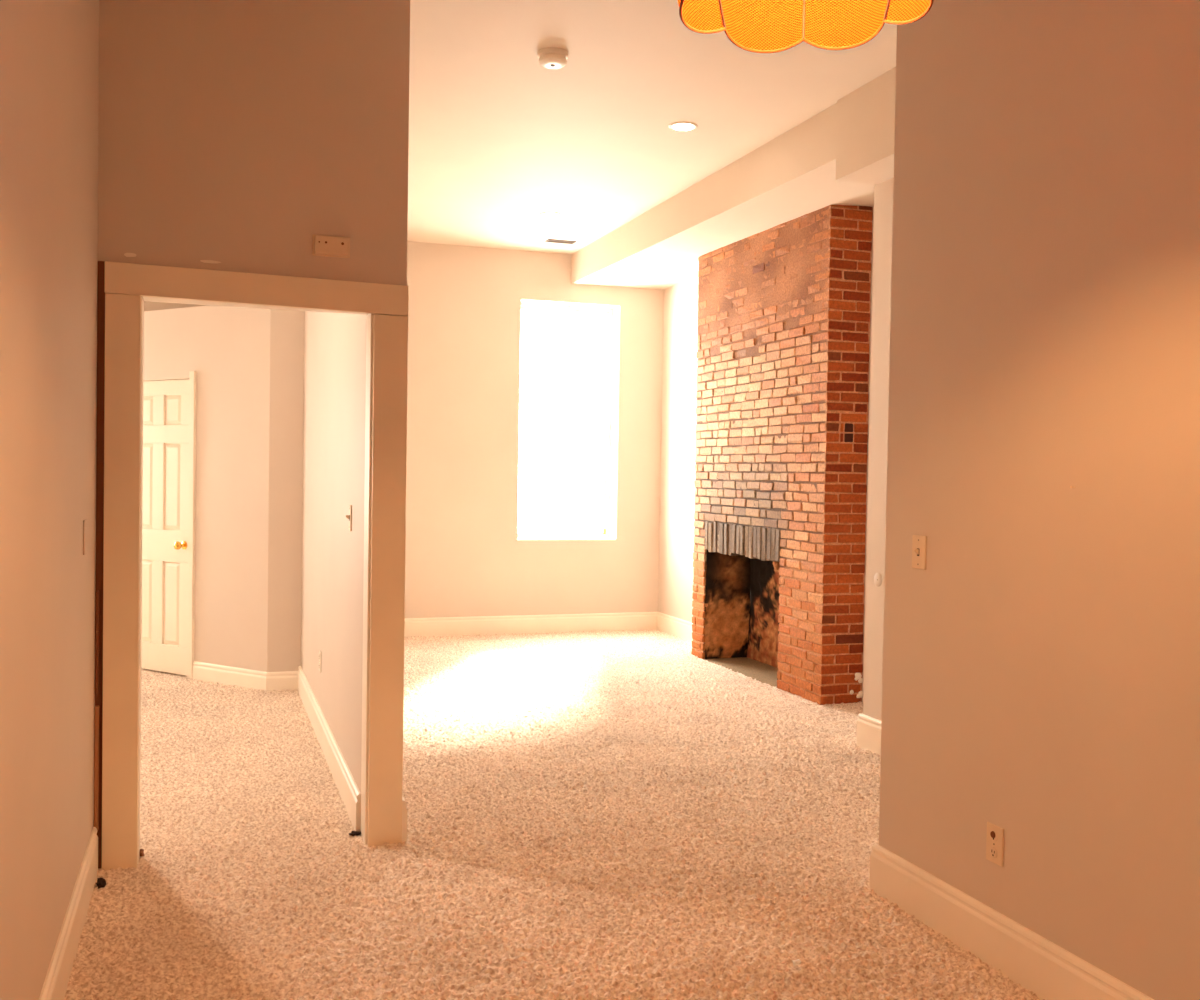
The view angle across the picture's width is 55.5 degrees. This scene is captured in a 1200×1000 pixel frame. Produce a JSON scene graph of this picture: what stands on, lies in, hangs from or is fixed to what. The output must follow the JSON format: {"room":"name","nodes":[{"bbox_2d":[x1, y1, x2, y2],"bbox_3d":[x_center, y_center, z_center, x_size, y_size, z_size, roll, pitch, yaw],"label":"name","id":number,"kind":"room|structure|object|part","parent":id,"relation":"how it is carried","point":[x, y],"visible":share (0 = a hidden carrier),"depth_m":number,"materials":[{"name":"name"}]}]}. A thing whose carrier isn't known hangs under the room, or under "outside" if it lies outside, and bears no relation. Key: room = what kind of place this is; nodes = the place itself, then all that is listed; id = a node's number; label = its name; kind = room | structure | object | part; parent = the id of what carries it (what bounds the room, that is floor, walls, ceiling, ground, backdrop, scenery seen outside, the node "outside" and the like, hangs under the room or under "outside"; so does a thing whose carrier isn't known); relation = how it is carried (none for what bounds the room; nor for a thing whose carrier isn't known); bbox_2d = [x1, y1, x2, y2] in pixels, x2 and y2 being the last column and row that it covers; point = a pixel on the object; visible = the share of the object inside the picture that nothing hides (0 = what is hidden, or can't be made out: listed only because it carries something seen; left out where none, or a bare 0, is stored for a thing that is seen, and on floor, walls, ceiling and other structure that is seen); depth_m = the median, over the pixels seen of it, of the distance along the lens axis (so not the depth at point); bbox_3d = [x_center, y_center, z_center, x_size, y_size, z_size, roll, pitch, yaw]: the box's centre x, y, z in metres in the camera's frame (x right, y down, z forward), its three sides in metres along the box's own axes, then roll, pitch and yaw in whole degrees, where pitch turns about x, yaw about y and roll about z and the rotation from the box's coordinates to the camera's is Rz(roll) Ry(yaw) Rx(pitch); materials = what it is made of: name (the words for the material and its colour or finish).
{"room":"empty living room","nodes":[
{"label":"empty living room","id":0,"kind":"room"},
{"bbox_2d":[0,0,98,999],"bbox_3d":[-0.924,-0.310,1.291,0.130,3.610,6.260,0,1,-19],"label":"wall","id":1,"kind":"structure","parent":0,"point":[49,49],"depth_m":2.90,"materials":[{"name":"paint"}]},
{"bbox_2d":[39,827,97,999],"bbox_3d":[-0.876,1.397,1.336,0.018,0.187,6.180,0,1,-19],"label":"baseboard","id":2,"kind":"structure","parent":1,"relation":"attached to","point":[56,981],"depth_m":3.47,"materials":[{"name":"paint"}]},
{"bbox_2d":[83,519,86,554],"bbox_3d":[-1.738,0.125,3.849,0.007,0.117,0.072,0,1,-19],"label":"blank plate","id":3,"kind":"object","parent":1,"relation":"attached to","point":[85,520],"visible":1,"depth_m":3.82,"materials":[{"name":"paint"}]},
{"bbox_2d":[143,305,303,671],"bbox_3d":[-3.050,-0.053,8.695,1.335,2.680,2.315,0,1,-19],"label":"wall","id":4,"kind":"structure","parent":0,"point":[248,363],"depth_m":7.88,"materials":[{"name":"paint"}]},
{"bbox_2d":[141,371,196,678],"bbox_3d":[-3.258,0.172,8.369,0.852,2.200,0.133,2,2,32],"label":"door","id":5,"kind":"structure","parent":4,"relation":"in","point":[169,405],"depth_m":8.32,"materials":[{"name":"paint"}]},
{"bbox_3d":[-3.386,0.747,8.483,0.185,0.610,0.014,2,2,32],"label":"panel","id":6,"kind":"part","parent":5,"relation":"part of","materials":[{"name":"paint"}]},
{"bbox_3d":[-3.372,-0.105,8.463,0.185,0.635,0.014,2,2,32],"label":"panel","id":7,"kind":"part","parent":5,"relation":"part of","materials":[{"name":"paint"}]},
{"bbox_3d":[-3.363,-0.662,8.450,0.185,0.220,0.014,2,2,32],"label":"panel","id":8,"kind":"part","parent":5,"relation":"part of","materials":[{"name":"paint"}]},
{"bbox_3d":[-3.123,0.755,8.322,0.188,0.610,0.014,2,2,32],"label":"panel","id":9,"kind":"part","parent":5,"relation":"part of","materials":[{"name":"paint"}]},
{"bbox_3d":[-3.109,-0.097,8.302,0.188,0.635,0.014,2,2,32],"label":"panel","id":10,"kind":"part","parent":5,"relation":"part of","materials":[{"name":"paint"}]},
{"bbox_3d":[-3.100,-0.654,8.289,0.188,0.220,0.014,2,2,32],"label":"panel","id":11,"kind":"part","parent":5,"relation":"part of","materials":[{"name":"paint"}]},
{"bbox_3d":[-3.018,0.327,8.191,0.062,0.062,0.079,2,2,32],"label":"knob","id":12,"kind":"part","parent":5,"relation":"part of","materials":[{"name":"gold metal"}]},
{"bbox_3d":[-2.904,0.182,8.181,0.052,2.200,0.082,2,2,32],"label":"casing","id":13,"kind":"part","parent":5,"relation":"part of","materials":[{"name":"paint"}]},
{"bbox_2d":[193,661,297,691],"bbox_3d":[-2.509,1.238,7.939,0.918,0.143,0.154,1,1,21],"label":"baseboard","id":14,"kind":"structure","parent":4,"relation":"attached to","point":[247,678],"depth_m":7.87,"materials":[{"name":"paint"}]},
{"bbox_2d":[98,0,409,315],"bbox_3d":[-2.777,-0.404,4.011,4.160,3.610,0.128,0,1,-19],"label":"wall","id":15,"kind":"structure","parent":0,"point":[232,134],"depth_m":4.41,"materials":[{"name":"paint"}]},
{"bbox_2d":[94,261,408,869],"bbox_3d":[-1.360,0.258,4.510,1.154,2.290,0.173,0,1,-19],"label":"doorway","id":16,"kind":"structure","parent":15,"relation":"attached to","point":[120,286],"depth_m":4.35,"materials":[{"name":"paint"}]},
{"bbox_3d":[-1.800,0.317,4.290,0.124,2.168,0.027,0,1,-19],"label":"casing","id":17,"kind":"part","parent":16,"relation":"part of","materials":[{"name":"paint"}]},
{"bbox_3d":[-1.308,-0.814,4.424,1.128,0.134,0.031,0,1,-19],"label":"head casing","id":18,"kind":"part","parent":16,"relation":"part of","materials":[{"name":"paint"}]},
{"bbox_3d":[-0.859,0.334,4.614,0.136,2.150,0.027,0,1,-19],"label":"casing","id":19,"kind":"part","parent":16,"relation":"part of","materials":[{"name":"paint"}]},
{"bbox_2d":[312,234,349,257],"bbox_3d":[-1.060,-1.004,4.504,0.146,0.082,0.032,0,1,-19],"label":"box","id":20,"kind":"object","parent":15,"relation":"attached to","point":[322,245],"visible":1,"depth_m":4.49,"materials":[{"name":"beige plastic"}]},
{"bbox_2d":[300,311,367,792],"bbox_3d":[-1.810,-0.467,7.373,0.140,3.610,5.600,0,1,-19],"label":"wall partition","id":21,"kind":"structure","parent":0,"point":[334,375],"depth_m":5.81,"materials":[{"name":"paint"}]},
{"bbox_2d":[319,650,321,672],"bbox_3d":[-1.585,0.914,6.458,0.010,0.117,0.072,0,1,-19],"label":"wall outlet","id":22,"kind":"object","parent":21,"relation":"attached to","point":[320,652],"visible":1,"depth_m":6.43,"materials":[{"name":"white plastic"}]},
{"bbox_2d":[297,666,360,830],"bbox_3d":[-1.540,1.273,6.304,0.020,0.180,3.260,0,1,-19],"label":"baseboard","id":23,"kind":"structure","parent":21,"relation":"attached to","point":[349,792],"depth_m":5.66,"materials":[{"name":"paint"}]},
{"bbox_2d":[346,505,351,530],"bbox_3d":[-1.141,0.081,5.170,0.024,0.117,0.072,0,1,-19],"label":"light switch","id":24,"kind":"object","parent":21,"relation":"attached to","point":[349,516],"visible":1,"depth_m":5.14,"materials":[{"name":"beige plastic"}]},
{"bbox_3d":[-1.133,0.081,5.172,0.007,0.117,0.072,0,1,-19],"label":"plate","id":25,"kind":"part","parent":24,"relation":"part of","materials":[{"name":"beige plastic"}]},
{"bbox_2d":[402,796,406,843],"bbox_3d":[-1.736,1.242,7.371,0.026,0.187,5.745,0,1,-19],"label":"baseboard","id":26,"kind":"structure","parent":21,"relation":"attached to","point":[404,809],"depth_m":4.66,"materials":[{"name":"paint"}]},
{"bbox_2d":[141,241,663,617],"bbox_3d":[-2.930,-0.549,10.116,7.850,3.610,0.320,0,1,-19],"label":"wall","id":27,"kind":"structure","parent":0,"point":[464,557],"depth_m":10.63,"materials":[{"name":"paint"}]},
{"bbox_2d":[404,612,656,637],"bbox_3d":[-1.055,1.177,10.634,3.440,0.187,0.018,0,1,-19],"label":"baseboard","id":28,"kind":"structure","parent":27,"relation":"attached to","point":[515,624],"depth_m":10.76,"materials":[{"name":"paint"}]},
{"bbox_2d":[517,303,615,540],"bbox_3d":[-0.339,-0.746,10.989,0.985,2.263,0.288,0,1,-19],"label":"window","id":29,"kind":"structure","parent":27,"relation":"in","point":[608,312],"depth_m":11.19,"materials":[{"name":"paint"}]},
{"bbox_3d":[-0.346,0.379,10.982,0.985,0.014,0.218,0,1,-19],"label":"sill","id":30,"kind":"part","parent":29,"relation":"part of","materials":[{"name":"paint"}]},
{"bbox_2d":[407,0,896,254],"bbox_3d":[-0.967,-2.249,4.390,8.200,0.120,12.450,0,1,-19],"label":"ceiling","id":31,"kind":"structure","parent":0,"point":[500,139],"depth_m":6.45,"materials":[{"name":"paint"}]},
{"bbox_2d":[538,48,567,68],"bbox_3d":[-0.233,-2.175,5.634,0.152,0.063,0.152,0,1,-19],"label":"smoke detector","id":32,"kind":"object","parent":31,"relation":"attached to","point":[550,58],"visible":1,"depth_m":5.59,"materials":[{"name":"white plastic"}]},
{"bbox_2d":[545,239,575,243],"bbox_3d":[-0.352,-2.309,10.198,0.260,0.010,0.110,0,1,-19],"label":"ceiling vent","id":33,"kind":"object","parent":31,"relation":"in","point":[547,240],"visible":1,"depth_m":10.18,"materials":[{"name":"metal"}]},
{"bbox_2d":[668,122,696,130],"bbox_3d":[0.493,-2.216,6.773,0.172,0.010,0.172,0,1,-19],"label":"recessed light","id":34,"kind":"object","parent":31,"relation":"in","point":[677,126],"visible":1,"depth_m":6.75,"materials":[{"name":"white plastic"}]},
{"bbox_2d":[678,0,933,52],"bbox_3d":[0.417,-1.552,2.268,0.554,1.128,0.554,1,1,9],"label":"pendant lamp","id":35,"kind":"object","parent":31,"relation":"hanging from","point":[757,26],"visible":1,"depth_m":2.52,"materials":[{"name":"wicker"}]},
{"bbox_2d":[836,67,895,184],"bbox_3d":[1.748,-1.950,5.392,0.270,0.435,1.960,0,1,-19],"label":"soffit","id":36,"kind":"structure","parent":31,"relation":"attached to","point":[866,115],"depth_m":6.01,"materials":[{"name":"paint"}]},
{"bbox_2d":[658,207,873,701],"bbox_3d":[1.438,-0.450,8.921,0.130,3.610,4.790,0,1,-19],"label":"wall","id":37,"kind":"structure","parent":0,"point":[680,302],"depth_m":10.72,"materials":[{"name":"paint"}]},
{"bbox_2d":[657,612,692,641],"bbox_3d":[0.807,1.211,10.482,0.018,0.187,1.520,0,1,-19],"label":"baseboard","id":38,"kind":"structure","parent":37,"relation":"attached to","point":[669,624],"depth_m":10.76,"materials":[{"name":"paint"}]},
{"bbox_2d":[571,103,874,289],"bbox_3d":[1.016,-2.104,8.717,1.067,0.307,4.810,0,1,-19],"label":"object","id":39,"kind":"structure","parent":37,"relation":"attached to","point":[792,175],"depth_m":7.93,"materials":[{"name":"paint"}]},
{"bbox_2d":[863,178,893,720],"bbox_3d":[2.234,-0.358,5.553,0.800,3.610,2.100,0,1,-19],"label":"wall pier","id":40,"kind":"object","parent":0,"point":[883,192],"depth_m":6.33,"materials":[{"name":"paint"}]},
{"bbox_2d":[856,713,880,755],"bbox_3d":[2.111,1.339,5.647,0.704,0.200,1.984,0,1,-19],"label":"baseboard","id":41,"kind":"object","parent":40,"relation":"attached to","point":[868,736],"visible":0.19,"depth_m":6.35,"materials":[{"name":"paint"}]},
{"bbox_2d":[874,573,881,586],"bbox_3d":[1.538,0.441,6.315,0.006,0.078,0.078,0,1,-19],"label":"dial","id":42,"kind":"object","parent":40,"relation":"attached to","point":[878,578],"visible":1,"depth_m":6.31,"materials":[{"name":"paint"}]},
{"bbox_2d":[879,0,1199,999],"bbox_3d":[1.957,-0.273,1.725,0.120,3.610,5.200,0,1,-19],"label":"wall","id":43,"kind":"structure","parent":0,"point":[1041,676],"depth_m":3.36,"materials":[{"name":"paint"}]},
{"bbox_2d":[912,535,926,569],"bbox_3d":[1.103,0.182,3.967,0.024,0.117,0.078,0,1,-19],"label":"light switch","id":44,"kind":"object","parent":43,"relation":"attached to","point":[919,543],"visible":1,"depth_m":3.96,"materials":[{"name":"beige plastic"}]},
{"bbox_2d":[986,822,1003,866],"bbox_3d":[1.236,1.079,3.577,0.012,0.120,0.078,0,1,-19],"label":"wall outlet","id":45,"kind":"object","parent":43,"relation":"attached to","point":[994,839],"visible":1,"depth_m":3.57,"materials":[{"name":"beige plastic"}]},
{"bbox_2d":[990,847,996,857],"bbox_3d":[1.234,1.105,3.577,0.004,0.034,0.034,0,1,-19],"label":"socket","id":46,"kind":"object","parent":45,"relation":"attached to","point":[993,850],"depth_m":3.57,"materials":[{"name":"beige plastic"}]},
{"bbox_2d":[990,830,997,841],"bbox_3d":[1.235,1.053,3.576,0.004,0.034,0.034,0,1,-19],"label":"socket","id":47,"kind":"object","parent":45,"relation":"attached to","point":[993,833],"depth_m":3.57,"materials":[{"name":"beige plastic"}]},
{"bbox_2d":[869,844,1153,999],"bbox_3d":[2.067,1.434,1.835,0.472,0.185,5.202,0,1,-19],"label":"baseboard","id":48,"kind":"structure","parent":43,"relation":"attached to","point":[1040,966],"depth_m":3.56,"materials":[{"name":"paint"}]},
{"bbox_3d":[-1.028,1.479,4.477,8.200,0.120,12.450,0,1,-19],"label":"floor","id":49,"kind":"structure","parent":0,"visible":0},
{"bbox_2d":[64,629,1045,999],"bbox_3d":[-1.074,1.402,4.320,7.570,0.029,11.948,0,1,-19],"label":"carpet","id":50,"kind":"object","parent":49,"relation":"on","point":[625,814],"visible":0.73,"depth_m":4.54,"materials":[{"name":"beige carpet"}]},
{"bbox_2d":[96,878,105,888],"bbox_3d":[-1.800,1.385,4.115,0.036,0.035,0.050,0,1,-19],"label":"debris","id":51,"kind":"object","parent":50,"relation":"on","point":[101,882],"visible":1,"depth_m":4.11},
{"bbox_2d":[139,849,143,856],"bbox_3d":[-1.788,1.377,4.444,0.028,0.032,0.045,0,1,-19],"label":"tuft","id":52,"kind":"object","parent":50,"relation":"on","point":[141,852],"visible":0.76,"depth_m":4.43,"materials":[{"name":"brown carpet"}]},
{"bbox_2d":[349,831,360,835],"bbox_3d":[-1.019,1.385,4.738,0.039,0.021,0.052,2,2,44],"label":"tuft","id":53,"kind":"object","parent":50,"relation":"on","point":[353,833],"visible":0.99,"depth_m":4.73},
{"bbox_2d":[792,959,800,965],"bbox_3d":[0.607,1.425,3.512,0.030,0.020,0.026,0,1,-19],"label":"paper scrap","id":54,"kind":"object","parent":50,"relation":"on","point":[798,961],"visible":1,"depth_m":3.50,"materials":[{"name":"white paper"}]},
{"bbox_2d":[691,205,872,704],"bbox_3d":[1.362,-0.324,8.650,0.470,3.370,2.157,0,1,-19],"label":"chimney breast","id":55,"kind":"object","parent":49,"relation":"on","point":[781,434],"visible":1,"depth_m":8.08,"materials":[{"name":"brick"}]}
]}

